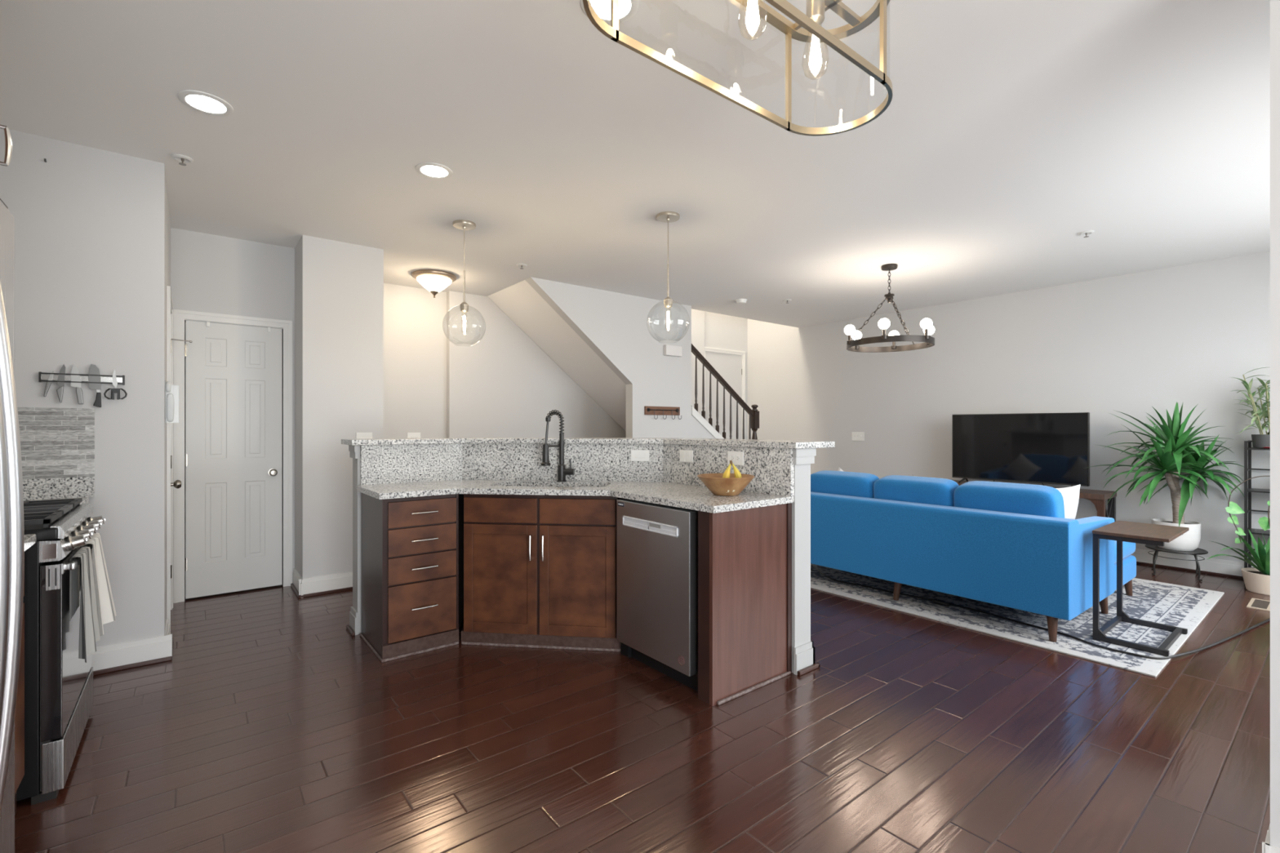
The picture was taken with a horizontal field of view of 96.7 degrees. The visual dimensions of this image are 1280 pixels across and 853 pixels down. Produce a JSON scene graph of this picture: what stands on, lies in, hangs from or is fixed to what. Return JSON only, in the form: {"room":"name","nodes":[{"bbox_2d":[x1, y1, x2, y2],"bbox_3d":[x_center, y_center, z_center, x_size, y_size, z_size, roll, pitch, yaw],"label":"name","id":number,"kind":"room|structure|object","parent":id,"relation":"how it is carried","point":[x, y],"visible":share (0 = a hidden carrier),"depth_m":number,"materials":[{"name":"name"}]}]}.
{"room":"open-plan kitchen","nodes":[
{"label":"open-plan kitchen","id":0,"kind":"room"},
{"bbox_2d":[0,128,170,647],"bbox_3d":[-3.443,-0.080,3.301,1.088,2.700,1.390,0,0,-38],"label":"wall","id":1,"kind":"structure","parent":0,"point":[92,225],"depth_m":2.96,"materials":[{"name":"grey paint"}]},
{"bbox_2d":[17,407,94,479],"bbox_3d":[-3.063,0.082,2.711,0.673,0.349,0.008,0,0,-38],"label":"tile backsplash","id":2,"kind":"structure","parent":1,"relation":"attached to","point":[55,442],"depth_m":2.83,"materials":[{"name":"tile"}]},
{"bbox_2d":[22,476,94,500],"bbox_3d":[-3.059,0.307,2.706,0.673,0.102,0.022,0,0,-38],"label":"strip","id":3,"kind":"object","parent":1,"relation":"attached to","point":[79,486],"visible":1,"depth_m":2.83,"materials":[{"name":"stone"}]},
{"bbox_2d":[38,371,124,385],"bbox_3d":[-2.827,-0.243,2.889,0.312,0.050,0.020,0,0,-38],"label":"rack","id":4,"kind":"object","parent":1,"relation":"attached to","point":[120,380],"visible":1,"depth_m":2.88,"materials":[{"name":"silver metal"}]},
{"bbox_2d":[43,370,53,396],"bbox_3d":[-2.919,-0.212,2.809,0.036,0.131,0.016,0,0,-38],"label":"paring knife","id":5,"kind":"object","parent":4,"relation":"attached to","point":[48,384],"visible":1,"depth_m":2.80,"materials":[{"name":"grey metal"}]},
{"bbox_2d":[56,364,65,402],"bbox_3d":[-2.886,-0.215,2.836,0.032,0.194,0.016,0,0,-38],"label":"utility knife","id":6,"kind":"object","parent":4,"relation":"attached to","point":[60,391],"visible":1,"depth_m":2.83,"materials":[{"name":"grey metal"}]},
{"bbox_2d":[70,364,84,404],"bbox_3d":[-2.841,-0.213,2.871,0.047,0.203,0.016,0,0,-38],"label":"knife","id":7,"kind":"object","parent":4,"relation":"attached to","point":[74,370],"visible":1,"depth_m":2.87,"materials":[{"name":"grey metal"}]},
{"bbox_2d":[88,364,101,407],"bbox_3d":[-2.790,-0.208,2.911,0.050,0.221,0.017,0,0,-38],"label":"knife","id":8,"kind":"object","parent":4,"relation":"attached to","point":[93,370],"visible":1,"depth_m":2.91,"materials":[{"name":"grey metal"}]},
{"bbox_2d":[103,370,127,399],"bbox_3d":[-2.729,-0.216,2.960,0.090,0.153,0.010,0,0,-38],"label":"scissors","id":9,"kind":"object","parent":4,"relation":"hanging from","point":[113,391],"visible":1,"depth_m":2.96,"materials":[{"name":"grey plastic"}]},
{"bbox_2d":[91,618,173,675],"bbox_3d":[-2.818,1.202,3.100,0.420,0.135,0.361,0,0,-38],"label":"baseboard","id":10,"kind":"structure","parent":1,"relation":"attached to","point":[141,652],"depth_m":3.00,"materials":[{"name":"white wood"}]},
{"bbox_2d":[165,381,173,422],"bbox_3d":[-2.611,-0.138,3.175,0.062,0.235,0.090,0,0,-38],"label":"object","id":11,"kind":"object","parent":1,"relation":"attached to","point":[170,397],"visible":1,"depth_m":3.14,"materials":[{"name":"white plastic"}]},
{"bbox_2d":[166,285,192,634],"bbox_3d":[-3.030,0.213,3.723,0.161,2.113,0.736,0,0,-38],"label":"door","id":12,"kind":"structure","parent":1,"relation":"in","point":[177,484],"depth_m":3.42,"materials":[{"name":"white wood"}]},
{"bbox_2d":[170,227,294,602],"bbox_3d":[-3.159,-0.080,4.354,0.880,2.700,0.150,0,0,-38],"label":"wall","id":13,"kind":"structure","parent":0,"point":[210,273],"depth_m":4.30,"materials":[{"name":"grey paint"}]},
{"bbox_2d":[173,309,292,603],"bbox_3d":[-3.064,0.213,4.315,0.734,2.113,0.107,0,0,-38],"label":"door","id":14,"kind":"structure","parent":13,"relation":"in","point":[232,460],"depth_m":4.32,"materials":[{"name":"white wood"}]},
{"bbox_2d":[290,568,352,598],"bbox_3d":[-2.418,1.202,4.551,0.598,0.135,0.421,0,0,-38],"label":"baseboard","id":15,"kind":"structure","parent":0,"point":[329,584],"depth_m":4.33,"materials":[{"name":"white wood"}]},
{"bbox_2d":[294,235,383,578],"bbox_3d":[-2.700,-0.080,4.933,0.567,2.700,1.310,0,0,-38],"label":"wall","id":16,"kind":"structure","parent":0,"point":[339,286],"depth_m":4.39,"materials":[{"name":"grey paint"}]},
{"bbox_2d":[355,432,372,439],"bbox_3d":[-2.182,0.105,4.502,0.118,0.115,0.009,0,0,-38],"label":"switch plate","id":17,"kind":"object","parent":16,"relation":"attached to","point":[358,435],"visible":0.42,"depth_m":4.50,"materials":[{"name":"white plastic"}]},
{"bbox_2d":[383,283,704,438],"bbox_3d":[-0.955,-1.380,6.955,4.678,5.300,0.200,0,0,-38],"label":"wall","id":18,"kind":"structure","parent":0,"point":[489,379],"depth_m":6.15,"materials":[{"name":"grey paint"}]},
{"bbox_2d":[407,432,420,438],"bbox_3d":[-2.322,0.120,5.844,0.130,0.115,0.009,0,0,-38],"label":"outlet","id":19,"kind":"object","parent":18,"relation":"attached to","point":[410,435],"visible":0.63,"depth_m":5.84,"materials":[{"name":"white plastic"}]},
{"bbox_2d":[346,444,819,675],"bbox_3d":[-0.389,0.692,3.572,2.856,1.157,0.822,0,0,12],"label":"wall","id":20,"kind":"structure","parent":0,"point":[803,662],"depth_m":2.98,"materials":[{"name":"grey paint"}]},
{"bbox_2d":[360,443,794,496],"bbox_3d":[-0.393,0.235,3.506,2.570,0.245,0.658,0,0,13],"label":"backsplash","id":21,"kind":"structure","parent":20,"relation":"attached to","point":[773,468],"depth_m":3.70,"materials":[{"name":"grey stone"}]},
{"bbox_2d":[631,449,649,461],"bbox_3d":[0.001,0.189,3.705,0.122,0.073,0.009,0,0,7],"label":"switch plate","id":22,"kind":"object","parent":21,"relation":"attached to","point":[636,455],"visible":1,"depth_m":3.70,"materials":[{"name":"white plastic"}]},
{"bbox_2d":[680,449,693,462],"bbox_3d":[0.285,0.184,3.513,0.009,0.075,0.118,0,0,-38],"label":"switch plate","id":23,"kind":"object","parent":21,"relation":"attached to","point":[686,456],"visible":1,"depth_m":3.51,"materials":[{"name":"white plastic"}]},
{"bbox_2d":[727,451,743,465],"bbox_3d":[0.536,0.178,3.195,0.009,0.077,0.117,0,0,-38],"label":"outlet","id":24,"kind":"object","parent":21,"relation":"attached to","point":[737,457],"visible":0.97,"depth_m":3.19,"materials":[{"name":"white plastic"}]},
{"bbox_2d":[730,455,734,461],"bbox_3d":[0.522,0.178,3.209,0.004,0.032,0.026,0,0,-38],"label":"socket","id":25,"kind":"object","parent":24,"relation":"attached to","point":[732,457],"depth_m":3.21,"materials":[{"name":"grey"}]},
{"bbox_2d":[735,455,739,461],"bbox_3d":[0.546,0.178,3.178,0.004,0.032,0.026,0,0,-38],"label":"socket","id":26,"kind":"object","parent":24,"relation":"attached to","point":[737,457],"depth_m":3.18,"materials":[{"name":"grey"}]},
{"bbox_2d":[341,437,835,448],"bbox_3d":[-0.373,0.097,3.634,3.023,0.033,1.023,0,0,12],"label":"countertop","id":27,"kind":"structure","parent":20,"relation":"on","point":[788,444],"depth_m":3.60,"materials":[{"name":"stone"}]},
{"bbox_2d":[524,276,714,438],"bbox_3d":[0.191,-0.080,6.496,3.248,2.700,0.120,0,0,-38],"label":"wall","id":28,"kind":"structure","parent":0,"point":[615,326],"depth_m":6.27,"materials":[{"name":"grey paint"}]},
{"bbox_2d":[644,405,681,419],"bbox_3d":[0.268,-0.153,6.446,0.516,0.145,0.055,0,0,-38],"label":"hook rail","id":29,"kind":"object","parent":28,"relation":"attached to","point":[664,411],"visible":1,"depth_m":6.44,"materials":[{"name":"brown wood"}]},
{"bbox_2d":[663,344,682,356],"bbox_3d":[0.379,-0.870,6.535,0.245,0.120,0.052,0,0,-38],"label":"door chime","id":30,"kind":"object","parent":28,"relation":"attached to","point":[668,350],"visible":1,"depth_m":6.50,"materials":[{"name":"white plastic"}]},
{"bbox_2d":[691,406,724,439],"bbox_3d":[1.020,0.215,7.148,1.138,0.910,0.145,0,0,-38],"label":"trim","id":31,"kind":"structure","parent":28,"relation":"attached to","point":[695,413],"depth_m":6.88,"materials":[{"name":"white wood"}]},
{"bbox_2d":[691,343,759,439],"bbox_3d":[1.064,-0.038,7.184,1.257,1.956,0.096,0,0,-38],"label":"stair railing","id":32,"kind":"object","parent":31,"relation":"on","point":[753,414],"visible":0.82,"depth_m":7.17,"materials":[{"name":"black"}]},
{"bbox_2d":[0,0,1270,327],"bbox_3d":[1.160,-1.555,3.210,8.400,0.250,9.000,0,0,-38],"label":"ceiling","id":33,"kind":"structure","parent":0,"point":[1009,131],"depth_m":2.81,"materials":[{"name":"white paint"}]},
{"bbox_2d":[170,154,194,165],"bbox_3d":[-2.437,-1.413,3.031,0.096,0.034,0.096,0,0,-38],"label":"sprinkler head","id":34,"kind":"object","parent":33,"relation":"attached to","point":[180,157],"visible":1,"depth_m":3.02},
{"bbox_2d":[177,89,233,115],"bbox_3d":[-1.917,-1.426,2.515,0.196,0.008,0.196,0,0,-38],"label":"recessed light","id":35,"kind":"object","parent":33,"relation":"in","point":[206,103],"visible":1,"depth_m":2.51,"materials":[{"name":"white plastic"}]},
{"bbox_2d":[411,269,456,297],"bbox_3d":[-1.940,-1.323,5.368,0.400,0.214,0.400,0,0,-38],"label":"flush light","id":36,"kind":"object","parent":33,"relation":"attached to","point":[434,281],"visible":1,"depth_m":5.26,"materials":[{"name":"white glass"}]},
{"bbox_2d":[415,162,453,178],"bbox_3d":[-1.149,-1.426,3.178,0.196,0.008,0.196,0,0,-38],"label":"recessed light","id":37,"kind":"object","parent":33,"relation":"in","point":[430,170],"visible":1,"depth_m":3.17,"materials":[{"name":"white plastic"}]},
{"bbox_2d":[445,219,475,337],"bbox_3d":[-1.238,-1.001,4.011,0.292,0.858,0.292,0,0,-38],"label":"globe pendant","id":38,"kind":"object","parent":33,"relation":"hanging from","point":[463,224],"visible":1,"depth_m":4.00,"materials":[{"name":"silver metal"}]},
{"bbox_2d":[459,302,468,312],"bbox_3d":[-1.238,-0.842,4.011,0.060,0.067,0.060,0,0,-38],"label":"socket","id":39,"kind":"object","parent":38,"relation":"attached to","point":[464,307],"depth_m":3.99,"materials":[{"name":"silver"}]},
{"bbox_2d":[516,263,527,269],"bbox_3d":[-1.046,-1.413,5.035,0.096,0.034,0.096,0,0,-38],"label":"sprinkler head","id":40,"kind":"object","parent":33,"relation":"attached to","point":[522,265],"visible":1,"depth_m":5.03},
{"bbox_2d":[580,0,638,24],"bbox_3d":[-0.102,-1.426,1.920,0.196,0.008,0.196,0,0,-38],"label":"recessed light","id":41,"kind":"object","parent":33,"relation":"in","point":[628,9],"visible":0.65,"depth_m":1.94,"materials":[{"name":"white"}]},
{"bbox_2d":[646,211,684,328],"bbox_3d":[0.191,-1.001,3.856,0.292,0.858,0.292,0,0,-38],"label":"globe pendant","id":42,"kind":"object","parent":33,"relation":"hanging from","point":[668,217],"visible":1,"depth_m":3.85,"materials":[{"name":"white"}]},
{"bbox_2d":[663,297,672,307],"bbox_3d":[0.191,-0.842,3.856,0.060,0.067,0.060,0,0,-38],"label":"socket","id":43,"kind":"object","parent":42,"relation":"attached to","point":[668,302],"depth_m":3.84,"materials":[{"name":"silver"}]},
{"bbox_2d":[582,0,893,136],"bbox_3d":[0.245,-1.150,1.332,1.016,0.560,0.301,0,0,-38],"label":"glass lantern","id":44,"kind":"object","parent":33,"relation":"hanging from","point":[813,33],"visible":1,"depth_m":1.49,"materials":[{"name":"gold metal"}]},
{"bbox_2d":[745,0,759,30],"bbox_3d":[0.267,-1.038,1.349,0.068,0.229,0.068,0,0,-38],"label":"bulb","id":45,"kind":"object","parent":44,"relation":"attached to","point":[752,20],"depth_m":1.34,"materials":[{"name":"white glass"}]},
{"bbox_2d":[806,0,824,71],"bbox_3d":[0.464,-1.038,1.505,0.068,0.229,0.068,0,0,-38],"label":"bulb","id":46,"kind":"object","parent":44,"relation":"attached to","point":[815,8],"depth_m":1.49,"materials":[{"name":"white glass"}]},
{"bbox_2d":[735,298,746,304],"bbox_3d":[1.144,-1.409,6.427,0.132,0.042,0.132,0,0,-38],"label":"smoke detector","id":47,"kind":"object","parent":33,"relation":"attached to","point":[740,301],"visible":1,"depth_m":6.38,"materials":[{"name":"white plastic"}]},
{"bbox_2d":[844,263,934,352],"bbox_3d":[2.216,-1.067,5.055,0.747,0.726,0.787,0,0,-38],"label":"chandelier","id":48,"kind":"object","parent":33,"relation":"hanging from","point":[894,336],"visible":1,"depth_m":5.02,"materials":[{"name":"brown metal"}]},
{"bbox_2d":[844,324,855,344],"bbox_3d":[1.864,-0.817,5.056,0.092,0.174,0.090,0,0,-38],"label":"bulb","id":49,"kind":"object","parent":48,"relation":"attached to","point":[849,330],"depth_m":5.03,"materials":[{"name":"white glass"}]},
{"bbox_2d":[851,330,862,349],"bbox_3d":[2.041,-0.817,5.361,0.092,0.174,0.090,0,0,-38],"label":"bulb","id":50,"kind":"object","parent":48,"relation":"attached to","point":[859,335],"depth_m":5.34,"materials":[{"name":"white glass"}]},
{"bbox_2d":[878,318,889,338],"bbox_3d":[2.039,-0.817,4.751,0.092,0.174,0.090,0,0,-38],"label":"bulb","id":51,"kind":"object","parent":48,"relation":"attached to","point":[884,323],"depth_m":4.73,"materials":[{"name":"white glass"}]},
{"bbox_2d":[888,330,899,349],"bbox_3d":[2.393,-0.817,5.359,0.092,0.174,0.090,0,0,-38],"label":"bulb","id":52,"kind":"object","parent":48,"relation":"attached to","point":[894,332],"depth_m":5.34,"materials":[{"name":"white glass"}]},
{"bbox_2d":[920,318,932,339],"bbox_3d":[2.391,-0.817,4.750,0.092,0.174,0.090,0,0,-38],"label":"bulb","id":53,"kind":"object","parent":48,"relation":"attached to","point":[926,323],"depth_m":4.73,"materials":[{"name":"white glass"}]},
{"bbox_2d":[923,325,934,344],"bbox_3d":[2.568,-0.817,5.054,0.092,0.174,0.090,0,0,-38],"label":"bulb","id":54,"kind":"object","parent":48,"relation":"attached to","point":[931,331],"depth_m":5.02,"materials":[{"name":"white glass"}]},
{"bbox_2d":[1078,230,1094,237],"bbox_3d":[3.288,-1.413,4.192,0.096,0.034,0.096,0,0,-38],"label":"sprinkler head","id":55,"kind":"object","parent":33,"relation":"attached to","point":[1088,232],"visible":1,"depth_m":4.18},
{"bbox_2d":[14,564,1270,852],"bbox_3d":[1.160,1.320,3.210,8.400,0.100,9.000,0,0,-38],"label":"floor","id":56,"kind":"structure","parent":0,"point":[268,726],"depth_m":2.22,"materials":[{"name":"brown wood"}]},
{"bbox_2d":[0,198,24,852],"bbox_3d":[-1.493,0.370,0.834,0.791,1.800,0.900,0,0,-38],"label":"refrigerator","id":57,"kind":"object","parent":56,"relation":"on","point":[11,497],"visible":1,"depth_m":1.11,"materials":[{"name":"grey metal"}]},
{"bbox_2d":[14,564,24,815],"bbox_3d":[-2.071,0.831,1.424,0.625,0.879,0.682,0,0,-38],"label":"base cabinet","id":58,"kind":"object","parent":56,"relation":"on","point":[20,705],"visible":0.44,"depth_m":1.83,"materials":[{"name":"brown wood"}]},
{"bbox_2d":[24,533,35,551],"bbox_3d":[-2.064,0.374,1.431,0.655,0.032,0.685,0,0,-38],"label":"countertop","id":59,"kind":"structure","parent":58,"relation":"on","point":[30,539],"depth_m":1.83,"materials":[{"name":"stone"}]},
{"bbox_2d":[16,497,106,804],"bbox_3d":[-2.466,0.791,2.041,0.760,0.957,0.764,0,0,-38],"label":"gas range","id":60,"kind":"object","parent":56,"relation":"on","point":[59,684],"visible":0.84,"depth_m":1.94,"materials":[{"name":"black metal"}]},
{"bbox_2d":[23,504,80,541],"bbox_3d":[-2.491,0.365,2.021,0.695,0.040,0.764,0,0,-38],"label":"cooktop","id":61,"kind":"object","parent":60,"relation":"in","point":[67,524],"depth_m":1.97,"materials":[{"name":"black"}]},
{"bbox_2d":[69,546,100,662],"bbox_3d":[-2.063,0.652,2.117,0.061,0.376,0.268,0,0,-38],"label":"dish towel","id":62,"kind":"object","parent":60,"relation":"hanging from","point":[89,631],"visible":0.91,"depth_m":2.10,"materials":[{"name":"grey fabric"}]},
{"bbox_2d":[82,533,116,636],"bbox_3d":[-2.258,0.647,2.384,0.084,0.366,0.366,0,0,-38],"label":"dish towel","id":63,"kind":"object","parent":60,"relation":"hanging from","point":[106,612],"visible":0.66,"depth_m":2.39,"materials":[{"name":"white fabric"}]},
{"bbox_2d":[360,493,463,662],"bbox_3d":[-1.287,0.831,3.449,0.645,0.879,0.532,0,0,-38],"label":"base cabinet","id":64,"kind":"object","parent":56,"relation":"on","point":[412,548],"visible":1,"depth_m":3.21,"materials":[{"name":"brown wood"}]},
{"bbox_2d":[461,493,620,651],"bbox_3d":[-0.552,0.831,3.479,0.960,0.879,0.516,0,0,7],"label":"base cabinet","id":65,"kind":"object","parent":56,"relation":"on","point":[540,571],"visible":0.98,"depth_m":3.26,"materials":[{"name":"brown wood"}]},
{"bbox_2d":[355,479,794,513],"bbox_3d":[-0.431,0.374,3.322,2.570,0.032,1.065,0,0,16],"label":"countertop","id":66,"kind":"structure","parent":65,"relation":"on","point":[699,498],"depth_m":3.24,"materials":[{"name":"stone"}]},
{"bbox_2d":[540,409,574,481],"bbox_3d":[-0.533,0.125,3.681,0.224,0.466,0.089,0,0,-21],"label":"faucet","id":67,"kind":"object","parent":66,"relation":"on","point":[562,471],"visible":1,"depth_m":3.68,"materials":[{"name":"black metal"}]},
{"bbox_2d":[697,473,755,496],"bbox_3d":[0.451,0.307,2.987,0.300,0.101,0.300,0,0,-38],"label":"fruit bowl","id":68,"kind":"object","parent":66,"relation":"on","point":[717,485],"visible":0.96,"depth_m":2.90,"materials":[{"name":"brown wood"}]},
{"bbox_2d":[722,460,742,478],"bbox_3d":[0.482,0.256,2.978,0.104,0.157,0.041,0,0,0],"label":"banana bunch","id":69,"kind":"object","parent":68,"relation":"in","point":[737,473],"visible":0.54,"depth_m":2.97,"materials":[{"name":"yellow food"}]},
{"bbox_2d":[488,280,626,431],"bbox_3d":[-0.110,-0.135,6.915,3.341,2.609,0.900,0,0,-38],"label":"staircase","id":70,"kind":"structure","parent":56,"relation":"on","point":[520,302],"depth_m":6.32,"materials":[{"name":"white paint"}]},
{"bbox_2d":[617,498,697,691],"bbox_3d":[0.263,0.836,3.078,0.571,0.868,0.615,0,0,-38],"label":"dishwasher","id":71,"kind":"object","parent":56,"relation":"on","point":[657,544],"visible":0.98,"depth_m":2.85,"materials":[{"name":"silver metal"}]},
{"bbox_2d":[697,502,791,706],"bbox_3d":[0.528,0.831,2.789,0.570,0.879,0.107,0,0,-38],"label":"end panel","id":72,"kind":"object","parent":56,"relation":"on","point":[744,556],"visible":0.94,"depth_m":2.71,"materials":[{"name":"brown wood"}]},
{"bbox_2d":[810,564,1224,677],"bbox_3d":[2.683,1.265,4.661,2.340,0.010,2.710,0,0,-38],"label":"rug","id":73,"kind":"object","parent":56,"relation":"on","point":[1165,603],"visible":0.49,"depth_m":3.79,"materials":[{"name":"grey fabric"}]},
{"bbox_2d":[810,470,1136,641],"bbox_3d":[2.453,0.819,4.607,1.680,0.889,2.130,0,0,-38],"label":"sofa","id":74,"kind":"object","parent":73,"relation":"on","point":[1012,545],"visible":0.96,"depth_m":3.76,"materials":[{"name":"blue fabric"}]},
{"bbox_2d":[810,470,879,497],"bbox_3d":[1.686,0.605,4.699,0.256,0.461,0.605,0,0,-38],"label":"cushion","id":75,"kind":"object","parent":74,"relation":"on","point":[828,482],"depth_m":4.58,"materials":[{"name":"blue fabric"}]},
{"bbox_2d":[873,475,959,506],"bbox_3d":[2.056,0.605,4.230,0.256,0.461,0.590,0,0,-38],"label":"cushion","id":76,"kind":"object","parent":74,"relation":"on","point":[921,490],"depth_m":4.12,"materials":[{"name":"blue fabric"}]},
{"bbox_2d":[953,480,1064,518],"bbox_3d":[2.426,0.605,3.761,0.256,0.461,0.605,0,0,-38],"label":"cushion","id":77,"kind":"object","parent":74,"relation":"on","point":[1006,497],"depth_m":3.65,"materials":[{"name":"blue fabric"}]},
{"bbox_2d":[1055,484,1080,519],"bbox_3d":[2.804,0.601,3.871,0.420,0.411,0.172,0,0,-18],"label":"throw pillow","id":78,"kind":"object","parent":74,"relation":"on","point":[1070,495],"visible":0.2,"depth_m":3.82,"materials":[{"name":"white fabric"}]},
{"bbox_2d":[812,564,1270,659],"bbox_3d":[2.705,1.252,3.891,3.144,0.035,1.424,0,0,24],"label":"power cord","id":79,"kind":"object","parent":73,"relation":"on","point":[937,602],"visible":0.94,"depth_m":3.53,"materials":[{"name":"black plastic"}]},
{"bbox_2d":[1092,520,1189,656],"bbox_3d":[3.003,0.937,3.409,0.580,0.645,0.338,0,0,-38],"label":"side table","id":80,"kind":"object","parent":73,"relation":"on","point":[1157,535],"visible":0.99,"depth_m":3.36,"materials":[{"name":"wood"},{"name":"black metal"}]},
{"bbox_2d":[952,480,1116,521],"bbox_3d":[3.802,0.940,5.883,0.420,0.660,1.680,0,0,-38],"label":"tv console","id":81,"kind":"object","parent":56,"relation":"on","point":[1098,497],"visible":0.27,"depth_m":5.22,"materials":[{"name":"brown wood"}]},
{"bbox_2d":[951,412,1089,486],"bbox_3d":[3.844,0.239,5.822,0.216,0.742,1.214,0,0,-38],"label":"television","id":82,"kind":"object","parent":81,"relation":"on","point":[1047,448],"visible":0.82,"depth_m":5.74,"materials":[{"name":"glossy black screen glass"},{"name":"black plastic"}]},
{"bbox_2d":[1144,544,1208,581],"bbox_3d":[4.588,1.155,4.872,0.396,0.230,0.396,0,0,-38],"label":"plant stand","id":83,"kind":"object","parent":56,"relation":"on","point":[1195,553],"visible":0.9,"depth_m":4.79,"materials":[{"name":"black metal"}]},
{"bbox_2d":[1084,401,1244,551],"bbox_3d":[4.400,0.413,4.836,0.890,1.260,1.008,0,0,-38],"label":"yucca plant","id":84,"kind":"object","parent":83,"relation":"on","point":[1176,451],"visible":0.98,"depth_m":4.78,"materials":[{"name":"green plant"}]},
{"bbox_2d":[1206,528,1270,595],"bbox_3d":[4.657,1.038,4.316,0.658,0.465,0.421,0,0,16],"label":"leaf plant","id":85,"kind":"object","parent":56,"relation":"on","point":[1256,580],"visible":0.77,"depth_m":4.34,"materials":[{"name":"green plant"}]},
{"bbox_2d":[1244,440,1270,586],"bbox_3d":[5.171,0.693,4.303,0.268,1.155,0.803,0,0,-38],"label":"rack","id":86,"kind":"object","parent":56,"relation":"on","point":[1257,531],"visible":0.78,"depth_m":4.53,"materials":[{"name":"black metal"}]},
{"bbox_2d":[1225,475,1270,543],"bbox_3d":[4.918,0.653,4.449,0.481,0.564,0.150,0,0,21],"label":"pothos plant","id":87,"kind":"object","parent":86,"relation":"on","point":[1233,508],"visible":0.78,"depth_m":4.55,"materials":[{"name":"green plant"}]},
{"bbox_2d":[1247,447,1270,450],"bbox_3d":[5.171,0.179,4.303,0.266,0.012,0.801,0,0,-38],"label":"shelf","id":88,"kind":"object","parent":86,"relation":"attached to","point":[1248,448],"depth_m":4.49,"materials":[{"name":"black metal"}]},
{"bbox_2d":[1247,488,1270,493],"bbox_3d":[5.171,0.514,4.303,0.266,0.012,0.801,0,0,-38],"label":"shelf","id":89,"kind":"object","parent":86,"relation":"attached to","point":[1249,490],"depth_m":4.54,"materials":[{"name":"black metal"}]},
{"bbox_2d":[1247,528,1270,535],"bbox_3d":[5.171,0.844,4.303,0.266,0.012,0.801,0,0,-38],"label":"shelf","id":90,"kind":"object","parent":86,"relation":"attached to","point":[1257,531],"depth_m":4.53,"materials":[{"name":"black metal"}]},
{"bbox_3d":[5.010,0.167,4.466,0.230,0.012,0.230,0,0,-38],"label":"saucer","id":91,"kind":"object","parent":86,"relation":"on","visible":0},
{"bbox_2d":[1231,367,1270,448],"bbox_3d":[4.952,-0.173,4.483,0.431,0.684,0.450,0,0,-38],"label":"bamboo plant","id":92,"kind":"object","parent":91,"relation":"on","point":[1259,441],"visible":0.69,"depth_m":4.53,"materials":[{"name":"green plant"}]},
{"bbox_2d":[1246,598,1270,611],"bbox_3d":[4.420,1.267,4.052,0.320,0.006,0.110,0,0,-38],"label":"floor vent","id":93,"kind":"object","parent":56,"relation":"in","point":[1255,603],"visible":0.98,"depth_m":4.04,"materials":[{"name":"beige metal"}]},
{"bbox_3d":[-2.913,0.831,2.491,0.625,0.879,0.490,0,0,-38],"label":"base cabinet","id":94,"kind":"object","parent":56,"relation":"on","visible":0},
{"bbox_2d":[23,497,88,504],"bbox_3d":[-2.905,0.374,2.497,0.655,0.032,0.496,0,0,-38],"label":"countertop","id":95,"kind":"structure","parent":94,"relation":"on","point":[85,500],"depth_m":2.80,"materials":[{"name":"stone"}]},
{"bbox_2d":[704,311,747,439],"bbox_3d":[1.257,-1.380,8.734,1.000,5.300,0.150,0,0,-38],"label":"wall","id":96,"kind":"structure","parent":0,"point":[721,331],"depth_m":8.71,"materials":[{"name":"grey paint"}]},
{"bbox_2d":[704,346,745,439],"bbox_3d":[1.285,-0.119,8.642,0.936,2.118,0.107,0,0,-38],"label":"door frame","id":97,"kind":"structure","parent":96,"relation":"in","point":[706,348],"depth_m":8.90,"materials":[{"name":"white wood"}]},
{"bbox_2d":[747,251,1270,564],"bbox_3d":[3.847,-1.380,6.383,0.150,5.300,7.050,0,0,-38],"label":"wall","id":98,"kind":"structure","parent":0,"point":[1132,344],"depth_m":5.68,"materials":[{"name":"grey paint"}]},
{"bbox_2d":[852,431,864,440],"bbox_3d":[2.867,0.129,7.489,0.018,0.115,0.175,0,0,-38],"label":"switch plate","id":99,"kind":"object","parent":98,"relation":"attached to","point":[856,436],"visible":1,"depth_m":7.49,"materials":[{"name":"white plastic"}]},
{"bbox_2d":[1130,548,1257,578],"bbox_3d":[4.163,1.202,5.836,0.031,0.135,5.200,0,0,-38],"label":"baseboard","id":100,"kind":"structure","parent":98,"relation":"attached to","point":[1226,568],"depth_m":4.99,"materials":[{"name":"white wood"}]},
{"bbox_2d":[1270,0,1279,848],"bbox_3d":[2.650,-0.080,0.469,0.140,2.700,2.852,0,0,-38],"label":"wall","id":101,"kind":"structure","parent":0,"point":[1274,4],"depth_m":1.54,"materials":[{"name":"grey paint"}]},
{"bbox_2d":[1262,823,1279,852],"bbox_3d":[2.535,1.202,0.589,0.171,0.135,2.583,0,0,-38],"label":"baseboard","id":102,"kind":"structure","parent":101,"relation":"attached to","point":[1267,847],"depth_m":1.54,"materials":[{"name":"white wood"}]},
{"bbox_3d":[-1.302,-0.080,-0.175,0.140,2.700,6.740,0,0,-38],"label":"wall","id":103,"kind":"structure","parent":0,"visible":0},
{"bbox_2d":[0,124,12,166],"bbox_3d":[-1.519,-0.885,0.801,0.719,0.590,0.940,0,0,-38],"label":"handle","id":104,"kind":"object","parent":103,"relation":"attached to","point":[8,142],"visible":1,"depth_m":1.36,"materials":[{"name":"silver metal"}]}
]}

